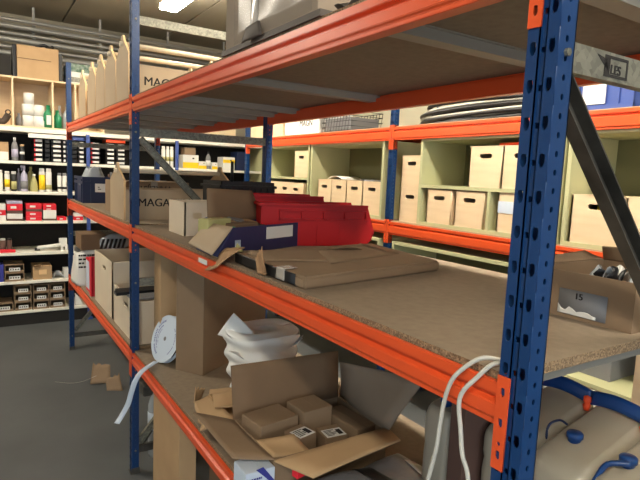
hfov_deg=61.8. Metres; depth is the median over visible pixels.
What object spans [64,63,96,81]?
patterned bag
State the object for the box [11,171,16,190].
bottle
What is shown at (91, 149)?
tray
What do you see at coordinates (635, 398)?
wooden post
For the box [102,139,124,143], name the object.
box
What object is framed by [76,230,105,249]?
carton
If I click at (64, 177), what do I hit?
spray can
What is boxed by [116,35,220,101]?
box
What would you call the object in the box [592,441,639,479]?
jerrycan
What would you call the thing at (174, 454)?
carton
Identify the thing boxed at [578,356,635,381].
carton
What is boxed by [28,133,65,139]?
rail
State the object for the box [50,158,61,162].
tray
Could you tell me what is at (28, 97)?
paper roll
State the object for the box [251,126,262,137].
carton
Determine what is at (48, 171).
spray can
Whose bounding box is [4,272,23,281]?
bin
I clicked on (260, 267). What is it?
paper
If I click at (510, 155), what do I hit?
box
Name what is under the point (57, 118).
bottle
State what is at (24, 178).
spray bottle
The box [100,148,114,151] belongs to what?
tray
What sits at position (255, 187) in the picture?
crate
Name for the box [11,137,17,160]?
bottle
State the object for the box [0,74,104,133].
unit
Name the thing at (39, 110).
paper roll
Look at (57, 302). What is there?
bin
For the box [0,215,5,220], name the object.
box
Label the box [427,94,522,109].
coil
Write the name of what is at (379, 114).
wire basket
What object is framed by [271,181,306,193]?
box
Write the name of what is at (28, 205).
box
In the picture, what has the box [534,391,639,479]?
jerrycan
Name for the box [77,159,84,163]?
tray
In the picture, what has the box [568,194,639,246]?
box
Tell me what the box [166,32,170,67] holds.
bracket
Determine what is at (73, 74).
packet
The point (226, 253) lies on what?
paper
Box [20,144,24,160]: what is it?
spray can
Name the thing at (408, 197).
box
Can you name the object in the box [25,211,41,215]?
box
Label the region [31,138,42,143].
tray
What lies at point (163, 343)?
reel
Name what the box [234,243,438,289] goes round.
package
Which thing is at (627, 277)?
wrapped part
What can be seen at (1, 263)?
box
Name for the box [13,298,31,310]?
bin
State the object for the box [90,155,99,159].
tray
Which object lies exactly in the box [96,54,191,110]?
tote
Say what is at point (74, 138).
box
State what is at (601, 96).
crate
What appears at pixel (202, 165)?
product box
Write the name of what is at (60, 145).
tray
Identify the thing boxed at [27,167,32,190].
bottle
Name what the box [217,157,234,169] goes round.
product box
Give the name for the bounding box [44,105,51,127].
bottle
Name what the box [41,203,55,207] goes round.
box
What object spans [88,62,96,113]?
tote
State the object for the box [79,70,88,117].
tote
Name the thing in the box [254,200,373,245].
bin
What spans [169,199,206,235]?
box
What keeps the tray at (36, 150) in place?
on the tray at (33, 154)
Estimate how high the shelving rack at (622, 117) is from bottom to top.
2.600 m
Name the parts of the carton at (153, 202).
panel, dowel handle, panel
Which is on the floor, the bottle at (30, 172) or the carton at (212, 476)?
the carton at (212, 476)
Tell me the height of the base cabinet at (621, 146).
0.554 m
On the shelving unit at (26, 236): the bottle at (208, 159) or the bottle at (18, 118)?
the bottle at (208, 159)
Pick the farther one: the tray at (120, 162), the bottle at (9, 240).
the tray at (120, 162)
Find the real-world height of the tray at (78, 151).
0.043 m
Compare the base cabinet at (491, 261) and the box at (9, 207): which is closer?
the base cabinet at (491, 261)
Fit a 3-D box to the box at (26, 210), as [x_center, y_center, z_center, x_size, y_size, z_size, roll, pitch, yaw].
[-2.865,-0.303,5.342,0.136,0.024,0.200,-2,8,-32]
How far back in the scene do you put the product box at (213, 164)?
6.20 m
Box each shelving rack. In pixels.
[65,0,639,479]
[244,97,639,407]
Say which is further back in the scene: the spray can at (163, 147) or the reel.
the spray can at (163, 147)
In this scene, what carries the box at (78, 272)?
on the shelving rack at (361, 56)
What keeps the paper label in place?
attached to the box at (504, 221)
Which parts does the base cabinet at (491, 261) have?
panel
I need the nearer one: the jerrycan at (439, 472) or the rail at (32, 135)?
the jerrycan at (439, 472)
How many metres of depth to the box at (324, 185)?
4.42 m
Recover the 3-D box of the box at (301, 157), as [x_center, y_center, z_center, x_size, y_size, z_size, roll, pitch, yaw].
[-0.024,-0.676,4.825,0.342,0.230,0.242,-2,8,-32]
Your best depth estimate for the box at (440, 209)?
3.33 m
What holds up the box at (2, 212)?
on the box at (2, 217)
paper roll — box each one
[22,104,33,115]
[22,115,33,126]
[23,93,33,104]
[33,105,44,116]
[33,116,43,126]
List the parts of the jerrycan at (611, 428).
handle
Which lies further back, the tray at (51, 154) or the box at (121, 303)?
the tray at (51, 154)
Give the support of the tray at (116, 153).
on the tray at (116, 158)
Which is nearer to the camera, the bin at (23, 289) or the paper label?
the paper label
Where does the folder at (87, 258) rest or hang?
on the shelving rack at (361, 56)
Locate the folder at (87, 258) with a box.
[86,257,89,292]
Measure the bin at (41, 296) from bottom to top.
0.081 m
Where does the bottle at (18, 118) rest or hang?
in the unit at (12, 88)
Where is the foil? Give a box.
[334,0,358,8]
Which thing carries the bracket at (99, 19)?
attached to the ceiling
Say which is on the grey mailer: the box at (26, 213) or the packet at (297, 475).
the packet at (297, 475)
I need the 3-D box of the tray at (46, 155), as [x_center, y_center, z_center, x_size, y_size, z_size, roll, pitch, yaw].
[-2.758,-0.853,5.384,0.046,0.043,0.270,-2,8,-32]
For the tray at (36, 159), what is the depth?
5.24 m
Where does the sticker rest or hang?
attached to the shelving rack at (361, 56)
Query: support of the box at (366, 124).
in the wire basket
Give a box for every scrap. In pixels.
[90,363,109,383]
[106,374,122,390]
[194,387,204,402]
[211,243,242,257]
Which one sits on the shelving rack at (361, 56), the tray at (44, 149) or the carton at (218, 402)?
the carton at (218, 402)
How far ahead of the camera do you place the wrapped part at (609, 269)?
1.16 m
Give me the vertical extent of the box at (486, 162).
0.233 m
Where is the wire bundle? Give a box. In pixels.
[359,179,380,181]
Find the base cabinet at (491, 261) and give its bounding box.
[392,240,508,273]
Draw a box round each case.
[0,53,10,75]
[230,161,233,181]
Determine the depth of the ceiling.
5.65 m
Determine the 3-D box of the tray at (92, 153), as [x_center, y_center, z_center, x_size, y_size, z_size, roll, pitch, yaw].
[-2.382,-0.910,5.612,0.090,0.043,0.278,-2,8,-32]
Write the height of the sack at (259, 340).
0.345 m
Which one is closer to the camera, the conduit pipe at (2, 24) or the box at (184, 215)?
the box at (184, 215)
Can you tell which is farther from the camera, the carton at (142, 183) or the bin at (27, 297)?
the bin at (27, 297)
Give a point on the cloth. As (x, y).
(39, 45)
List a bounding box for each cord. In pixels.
[426,355,500,479]
[457,360,499,479]
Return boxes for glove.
[0,109,11,123]
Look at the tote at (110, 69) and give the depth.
3.12 m
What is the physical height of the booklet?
0.030 m
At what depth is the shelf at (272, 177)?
5.04 m
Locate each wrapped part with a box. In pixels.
[589,264,612,276]
[593,266,626,280]
[617,265,630,281]
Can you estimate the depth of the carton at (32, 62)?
5.14 m
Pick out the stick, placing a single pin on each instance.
(508, 143)
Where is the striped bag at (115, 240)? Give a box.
[100,233,128,248]
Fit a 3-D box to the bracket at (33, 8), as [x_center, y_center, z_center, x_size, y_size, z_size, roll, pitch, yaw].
[-2.961,-2.025,5.545,0.024,0.760,0.105,-2,8,-32]
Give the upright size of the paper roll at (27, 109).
0.105 m
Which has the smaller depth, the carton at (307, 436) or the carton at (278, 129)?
the carton at (307, 436)
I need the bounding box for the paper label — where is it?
[498,201,513,213]
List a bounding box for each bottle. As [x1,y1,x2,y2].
[0,170,2,190]
[0,238,5,248]
[7,238,11,248]
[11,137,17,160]
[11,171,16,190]
[16,113,21,125]
[17,168,20,190]
[20,165,27,190]
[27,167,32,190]
[30,174,37,191]
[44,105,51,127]
[54,110,61,128]
[58,105,62,128]
[63,105,65,128]
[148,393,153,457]
[206,152,210,168]
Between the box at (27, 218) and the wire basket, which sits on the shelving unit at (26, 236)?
the box at (27, 218)
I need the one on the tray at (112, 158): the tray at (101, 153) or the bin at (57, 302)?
the tray at (101, 153)
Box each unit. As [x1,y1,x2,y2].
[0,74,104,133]
[0,126,261,326]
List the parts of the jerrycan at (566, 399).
handle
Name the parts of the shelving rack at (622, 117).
hose coil, hose coil, hose coil, hose coil, hose coil, hose coil, hose coil, hose coil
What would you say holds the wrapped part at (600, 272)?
in the carton at (576, 294)
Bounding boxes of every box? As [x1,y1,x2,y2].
[0,203,5,209]
[0,210,5,214]
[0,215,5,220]
[0,262,3,281]
[6,200,22,203]
[6,204,22,210]
[6,210,22,213]
[6,213,22,218]
[6,218,22,220]
[24,202,41,208]
[25,208,41,211]
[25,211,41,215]
[25,215,41,220]
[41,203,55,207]
[42,209,55,218]
[56,216,65,220]
[62,267,67,277]
[72,136,84,140]
[73,216,82,219]
[95,248,153,318]
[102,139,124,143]
[114,282,153,344]
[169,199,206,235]
[179,155,198,168]
[198,161,205,168]
[210,162,217,169]
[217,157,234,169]
[230,152,244,170]
[234,459,274,479]
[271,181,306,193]
[294,151,307,176]
[318,179,336,201]
[325,117,378,131]
[331,179,358,201]
[346,180,362,204]
[362,181,380,215]
[399,188,417,222]
[401,155,420,188]
[426,189,485,224]
[453,191,487,229]
[468,145,503,187]
[496,192,513,233]
[501,145,518,188]
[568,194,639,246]
[627,197,639,232]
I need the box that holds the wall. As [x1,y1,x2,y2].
[0,12,250,136]
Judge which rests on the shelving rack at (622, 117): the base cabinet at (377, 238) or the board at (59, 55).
the base cabinet at (377, 238)
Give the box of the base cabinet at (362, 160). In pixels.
[310,141,420,218]
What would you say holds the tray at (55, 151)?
on the tray at (51, 154)
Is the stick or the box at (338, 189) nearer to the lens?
the stick
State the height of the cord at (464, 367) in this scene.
0.384 m
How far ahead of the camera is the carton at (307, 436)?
1.66 m
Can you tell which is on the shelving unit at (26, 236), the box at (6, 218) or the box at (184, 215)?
the box at (6, 218)
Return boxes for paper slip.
[227,217,243,221]
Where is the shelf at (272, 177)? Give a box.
[271,176,306,179]
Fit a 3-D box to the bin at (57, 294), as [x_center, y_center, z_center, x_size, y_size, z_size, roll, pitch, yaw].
[-2.755,0.549,5.585,0.139,0.081,0.283,-2,8,-32]
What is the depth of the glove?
5.07 m
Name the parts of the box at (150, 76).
panel, dowel handle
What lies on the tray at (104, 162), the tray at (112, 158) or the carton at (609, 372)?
the tray at (112, 158)
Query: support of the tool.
on the shelving unit at (26, 236)
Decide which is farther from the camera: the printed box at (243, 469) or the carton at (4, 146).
the carton at (4, 146)
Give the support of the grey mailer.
on the shelving rack at (361, 56)
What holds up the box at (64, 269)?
on the shelving unit at (26, 236)
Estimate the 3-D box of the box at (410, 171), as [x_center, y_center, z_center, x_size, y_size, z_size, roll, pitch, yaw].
[0.751,-0.457,3.658,0.342,0.221,0.197,-2,8,-32]
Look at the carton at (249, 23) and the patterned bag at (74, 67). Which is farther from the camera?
the patterned bag at (74, 67)
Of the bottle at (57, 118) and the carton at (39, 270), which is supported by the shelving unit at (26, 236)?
the carton at (39, 270)
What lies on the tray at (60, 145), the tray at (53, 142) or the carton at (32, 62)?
the tray at (53, 142)
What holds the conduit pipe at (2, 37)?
attached to the bracket at (33, 8)
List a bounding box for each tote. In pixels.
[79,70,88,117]
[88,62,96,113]
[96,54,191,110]
[105,45,211,106]
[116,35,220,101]
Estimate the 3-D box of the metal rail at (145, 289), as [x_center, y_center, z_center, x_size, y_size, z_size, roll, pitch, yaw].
[-0.871,0.279,3.134,0.640,0.018,0.130,-2,8,-32]
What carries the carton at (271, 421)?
in the carton at (379, 396)
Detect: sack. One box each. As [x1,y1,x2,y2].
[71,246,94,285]
[218,313,302,386]
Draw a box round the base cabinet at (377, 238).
[367,232,418,245]
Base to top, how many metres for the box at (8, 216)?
0.048 m
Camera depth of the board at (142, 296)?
2.90 m
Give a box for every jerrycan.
[422,397,451,479]
[481,376,592,479]
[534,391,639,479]
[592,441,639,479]
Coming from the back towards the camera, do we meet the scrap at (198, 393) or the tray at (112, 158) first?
the tray at (112, 158)
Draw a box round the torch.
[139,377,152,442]
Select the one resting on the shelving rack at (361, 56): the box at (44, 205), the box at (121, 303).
the box at (121, 303)
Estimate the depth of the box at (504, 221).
2.92 m
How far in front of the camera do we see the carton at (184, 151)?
6.04 m
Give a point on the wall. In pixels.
(239, 132)
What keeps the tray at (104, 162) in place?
on the shelving unit at (26, 236)
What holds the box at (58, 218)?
on the shelving unit at (26, 236)
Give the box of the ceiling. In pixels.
[0,0,226,49]
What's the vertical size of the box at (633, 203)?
0.231 m
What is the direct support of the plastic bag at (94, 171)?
in the crate at (90, 189)
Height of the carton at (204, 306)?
0.547 m
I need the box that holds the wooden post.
[631,355,639,405]
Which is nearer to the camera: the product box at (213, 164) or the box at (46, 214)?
the box at (46, 214)
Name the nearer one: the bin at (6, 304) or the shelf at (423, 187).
the shelf at (423, 187)
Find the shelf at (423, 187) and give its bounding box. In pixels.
[421,185,514,192]
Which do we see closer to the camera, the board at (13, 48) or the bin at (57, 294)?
the board at (13, 48)
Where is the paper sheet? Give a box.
[328,176,359,179]
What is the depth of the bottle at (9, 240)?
5.25 m
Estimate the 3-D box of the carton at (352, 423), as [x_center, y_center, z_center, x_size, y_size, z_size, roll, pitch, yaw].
[0.096,0.653,1.816,0.083,0.112,0.180,-3,9,-37]
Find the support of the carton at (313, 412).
in the carton at (379, 396)
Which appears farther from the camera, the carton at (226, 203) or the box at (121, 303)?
the box at (121, 303)
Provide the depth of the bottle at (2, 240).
5.22 m
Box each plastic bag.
[52,270,63,277]
[78,166,103,184]
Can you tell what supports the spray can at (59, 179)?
on the shelving unit at (26, 236)
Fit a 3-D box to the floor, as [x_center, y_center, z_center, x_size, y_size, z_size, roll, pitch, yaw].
[-0.365,1.466,1.472,7.600,0.100,11.600,-2,8,-32]
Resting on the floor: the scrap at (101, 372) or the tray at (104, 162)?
the scrap at (101, 372)
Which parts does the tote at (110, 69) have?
panel, dowel handle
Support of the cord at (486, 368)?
hanging from the shelving rack at (361, 56)
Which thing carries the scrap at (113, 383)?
on the floor
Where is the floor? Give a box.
[0,309,542,479]
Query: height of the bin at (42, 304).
0.081 m
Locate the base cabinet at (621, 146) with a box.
[560,128,639,250]
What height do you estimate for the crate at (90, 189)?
0.200 m
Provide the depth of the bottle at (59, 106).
5.42 m
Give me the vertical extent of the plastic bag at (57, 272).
0.060 m
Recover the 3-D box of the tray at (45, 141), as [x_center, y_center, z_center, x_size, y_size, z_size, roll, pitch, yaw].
[-2.752,-0.989,5.368,0.046,0.043,0.270,-2,8,-32]
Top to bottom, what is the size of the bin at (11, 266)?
0.081 m
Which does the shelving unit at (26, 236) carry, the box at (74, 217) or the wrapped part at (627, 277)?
the box at (74, 217)
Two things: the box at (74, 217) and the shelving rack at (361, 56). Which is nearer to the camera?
the shelving rack at (361, 56)
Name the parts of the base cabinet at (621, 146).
panel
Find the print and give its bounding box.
[183,162,198,167]
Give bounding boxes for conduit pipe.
[0,16,221,55]
[0,22,118,45]
[0,30,208,64]
[0,35,185,67]
[0,43,187,70]
[0,49,105,66]
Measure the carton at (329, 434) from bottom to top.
0.104 m
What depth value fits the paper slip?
2.05 m
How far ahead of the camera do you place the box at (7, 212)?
5.18 m
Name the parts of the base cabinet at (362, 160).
panel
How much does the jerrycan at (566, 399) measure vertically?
0.408 m
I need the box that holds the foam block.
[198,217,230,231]
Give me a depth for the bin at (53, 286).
5.48 m
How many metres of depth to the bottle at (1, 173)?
5.09 m
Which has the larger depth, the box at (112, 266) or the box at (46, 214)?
the box at (46, 214)
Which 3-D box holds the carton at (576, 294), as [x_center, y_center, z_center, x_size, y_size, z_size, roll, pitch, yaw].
[0.656,0.092,1.216,0.282,0.146,0.258,-2,8,-32]
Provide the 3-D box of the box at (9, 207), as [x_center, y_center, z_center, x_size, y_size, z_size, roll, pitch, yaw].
[-3.002,-0.328,5.250,0.134,0.064,0.201,-2,8,-32]
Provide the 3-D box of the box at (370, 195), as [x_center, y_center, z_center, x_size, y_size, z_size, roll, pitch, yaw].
[0.517,-0.310,3.996,0.342,0.241,0.217,-2,8,-32]
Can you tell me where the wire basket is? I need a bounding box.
[321,113,382,131]
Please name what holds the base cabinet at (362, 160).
on the shelving rack at (622, 117)
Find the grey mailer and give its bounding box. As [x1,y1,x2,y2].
[315,453,423,479]
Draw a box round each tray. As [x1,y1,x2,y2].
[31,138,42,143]
[31,143,42,147]
[31,147,42,152]
[31,152,42,156]
[31,157,42,161]
[42,148,49,152]
[43,139,49,143]
[43,143,49,148]
[43,153,49,157]
[48,144,61,148]
[49,153,61,157]
[50,139,61,144]
[50,148,61,153]
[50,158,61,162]
[74,150,83,154]
[77,155,84,158]
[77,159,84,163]
[90,148,99,150]
[90,151,99,155]
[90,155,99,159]
[90,160,99,163]
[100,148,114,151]
[100,152,114,155]
[100,156,114,160]
[100,160,114,164]
[115,152,124,156]
[115,157,124,160]
[115,161,124,164]
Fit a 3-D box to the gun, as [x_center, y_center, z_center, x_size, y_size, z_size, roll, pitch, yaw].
[-2.730,0.044,5.433,0.300,0.125,0.038,-2,8,-32]
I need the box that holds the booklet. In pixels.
[226,221,257,226]
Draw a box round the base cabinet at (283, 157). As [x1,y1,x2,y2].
[271,145,310,193]
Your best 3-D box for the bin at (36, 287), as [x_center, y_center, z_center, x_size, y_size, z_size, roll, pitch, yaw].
[-2.877,0.471,5.495,0.141,0.081,0.283,-2,8,-32]
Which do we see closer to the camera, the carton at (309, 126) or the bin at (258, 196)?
the bin at (258, 196)
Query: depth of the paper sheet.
4.39 m
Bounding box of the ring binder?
[89,256,94,296]
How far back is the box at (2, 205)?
5.12 m
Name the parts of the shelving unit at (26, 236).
panel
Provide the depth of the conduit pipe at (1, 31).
5.80 m
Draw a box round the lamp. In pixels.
[160,0,192,11]
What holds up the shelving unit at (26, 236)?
on the floor
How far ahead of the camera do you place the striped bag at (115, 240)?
3.98 m
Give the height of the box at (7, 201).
0.028 m
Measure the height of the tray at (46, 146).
0.043 m
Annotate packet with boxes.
[71,72,88,84]
[292,470,304,478]
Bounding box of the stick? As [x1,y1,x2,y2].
[499,142,518,145]
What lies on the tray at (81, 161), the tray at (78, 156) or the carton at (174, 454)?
the tray at (78, 156)
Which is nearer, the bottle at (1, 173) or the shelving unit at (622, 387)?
the shelving unit at (622, 387)
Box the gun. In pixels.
[34,238,67,250]
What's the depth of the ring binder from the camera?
3.82 m
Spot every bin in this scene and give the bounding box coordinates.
[0,297,13,311]
[3,260,23,272]
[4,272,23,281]
[13,283,30,293]
[13,290,31,302]
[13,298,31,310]
[31,282,48,292]
[31,289,48,300]
[32,298,48,308]
[48,281,64,291]
[49,291,64,299]
[49,298,64,307]
[253,193,323,201]
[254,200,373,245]
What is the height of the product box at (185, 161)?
0.150 m
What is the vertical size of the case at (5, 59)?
0.200 m
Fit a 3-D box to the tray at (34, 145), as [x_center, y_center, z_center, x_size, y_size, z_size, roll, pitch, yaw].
[-2.818,-0.941,5.328,0.081,0.043,0.278,-2,8,-32]
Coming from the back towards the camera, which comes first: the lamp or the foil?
the lamp
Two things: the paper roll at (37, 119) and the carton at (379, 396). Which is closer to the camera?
the carton at (379, 396)
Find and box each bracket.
[32,7,35,46]
[99,19,102,49]
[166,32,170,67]
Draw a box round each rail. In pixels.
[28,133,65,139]
[114,286,153,295]
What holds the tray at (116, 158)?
on the tray at (120, 162)
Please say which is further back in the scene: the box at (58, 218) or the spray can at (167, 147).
the spray can at (167, 147)
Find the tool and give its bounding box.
[0,249,15,252]
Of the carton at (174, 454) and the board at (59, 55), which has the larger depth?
the board at (59, 55)
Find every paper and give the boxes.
[75,293,82,304]
[205,247,244,269]
[255,248,266,275]
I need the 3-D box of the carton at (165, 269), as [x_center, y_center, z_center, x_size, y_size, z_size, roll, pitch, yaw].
[-0.754,0.308,2.710,0.140,0.532,0.110,-2,8,-32]
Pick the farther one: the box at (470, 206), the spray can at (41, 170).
the spray can at (41, 170)
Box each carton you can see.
[0,142,8,159]
[16,44,58,80]
[31,262,51,279]
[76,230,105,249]
[105,179,188,211]
[110,162,228,219]
[153,394,195,479]
[154,252,176,328]
[176,263,265,375]
[181,147,195,154]
[189,188,297,256]
[193,351,419,479]
[195,387,232,430]
[205,129,235,135]
[209,466,219,479]
[222,0,350,56]
[242,404,297,458]
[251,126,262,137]
[272,123,284,136]
[284,424,315,448]
[285,115,352,135]
[287,394,331,430]
[316,424,347,446]
[331,405,374,437]
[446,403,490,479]
[550,246,639,333]
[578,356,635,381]
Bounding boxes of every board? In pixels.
[11,44,16,75]
[58,54,62,81]
[127,292,153,299]
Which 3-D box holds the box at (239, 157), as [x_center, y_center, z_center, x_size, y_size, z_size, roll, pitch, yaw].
[-0.996,-0.949,6.448,0.102,0.220,0.200,-2,8,-32]
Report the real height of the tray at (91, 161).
0.043 m
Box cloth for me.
[35,44,53,48]
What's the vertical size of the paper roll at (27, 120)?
0.105 m
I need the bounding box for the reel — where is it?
[115,315,175,423]
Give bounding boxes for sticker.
[198,257,206,264]
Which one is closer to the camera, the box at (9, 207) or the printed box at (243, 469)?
the printed box at (243, 469)
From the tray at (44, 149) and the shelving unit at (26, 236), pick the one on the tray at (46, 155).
the tray at (44, 149)
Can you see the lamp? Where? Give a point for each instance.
(168, 5)
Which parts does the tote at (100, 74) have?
panel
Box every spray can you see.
[4,171,9,190]
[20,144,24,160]
[39,168,44,191]
[45,168,51,191]
[57,173,61,191]
[62,173,66,191]
[161,146,164,158]
[166,146,168,163]
[170,147,173,167]
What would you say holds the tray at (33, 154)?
on the tray at (36, 159)
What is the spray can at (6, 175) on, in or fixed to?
on the shelving unit at (26, 236)
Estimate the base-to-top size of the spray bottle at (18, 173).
0.220 m
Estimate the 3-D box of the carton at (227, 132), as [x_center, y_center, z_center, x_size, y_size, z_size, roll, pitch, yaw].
[-1.246,-1.254,6.339,0.400,0.197,0.300,-2,8,-32]
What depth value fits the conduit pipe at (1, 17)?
5.82 m
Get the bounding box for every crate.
[74,175,109,202]
[200,180,276,199]
[579,84,639,109]
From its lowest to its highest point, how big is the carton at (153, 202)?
0.310 m
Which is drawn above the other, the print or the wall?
the wall
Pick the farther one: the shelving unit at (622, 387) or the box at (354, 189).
the box at (354, 189)
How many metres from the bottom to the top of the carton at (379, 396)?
0.341 m
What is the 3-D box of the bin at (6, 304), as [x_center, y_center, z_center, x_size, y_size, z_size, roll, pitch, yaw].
[-3.154,0.645,5.343,0.147,0.081,0.283,-2,8,-32]
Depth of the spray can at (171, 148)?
5.93 m
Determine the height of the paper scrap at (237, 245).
0.044 m
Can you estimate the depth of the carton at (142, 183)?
3.36 m
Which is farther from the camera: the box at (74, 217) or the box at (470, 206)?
the box at (74, 217)
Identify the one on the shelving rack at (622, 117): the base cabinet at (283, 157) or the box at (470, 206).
the base cabinet at (283, 157)
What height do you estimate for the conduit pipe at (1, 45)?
0.036 m
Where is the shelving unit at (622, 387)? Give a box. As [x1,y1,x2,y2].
[564,372,633,400]
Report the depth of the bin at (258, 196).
2.35 m
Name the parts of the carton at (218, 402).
torn lid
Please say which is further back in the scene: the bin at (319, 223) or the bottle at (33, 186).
the bottle at (33, 186)
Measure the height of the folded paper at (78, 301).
0.131 m
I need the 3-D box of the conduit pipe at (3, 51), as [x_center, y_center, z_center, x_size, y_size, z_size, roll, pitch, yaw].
[-2.333,-1.927,5.961,4.500,0.060,0.060,-2,8,-32]

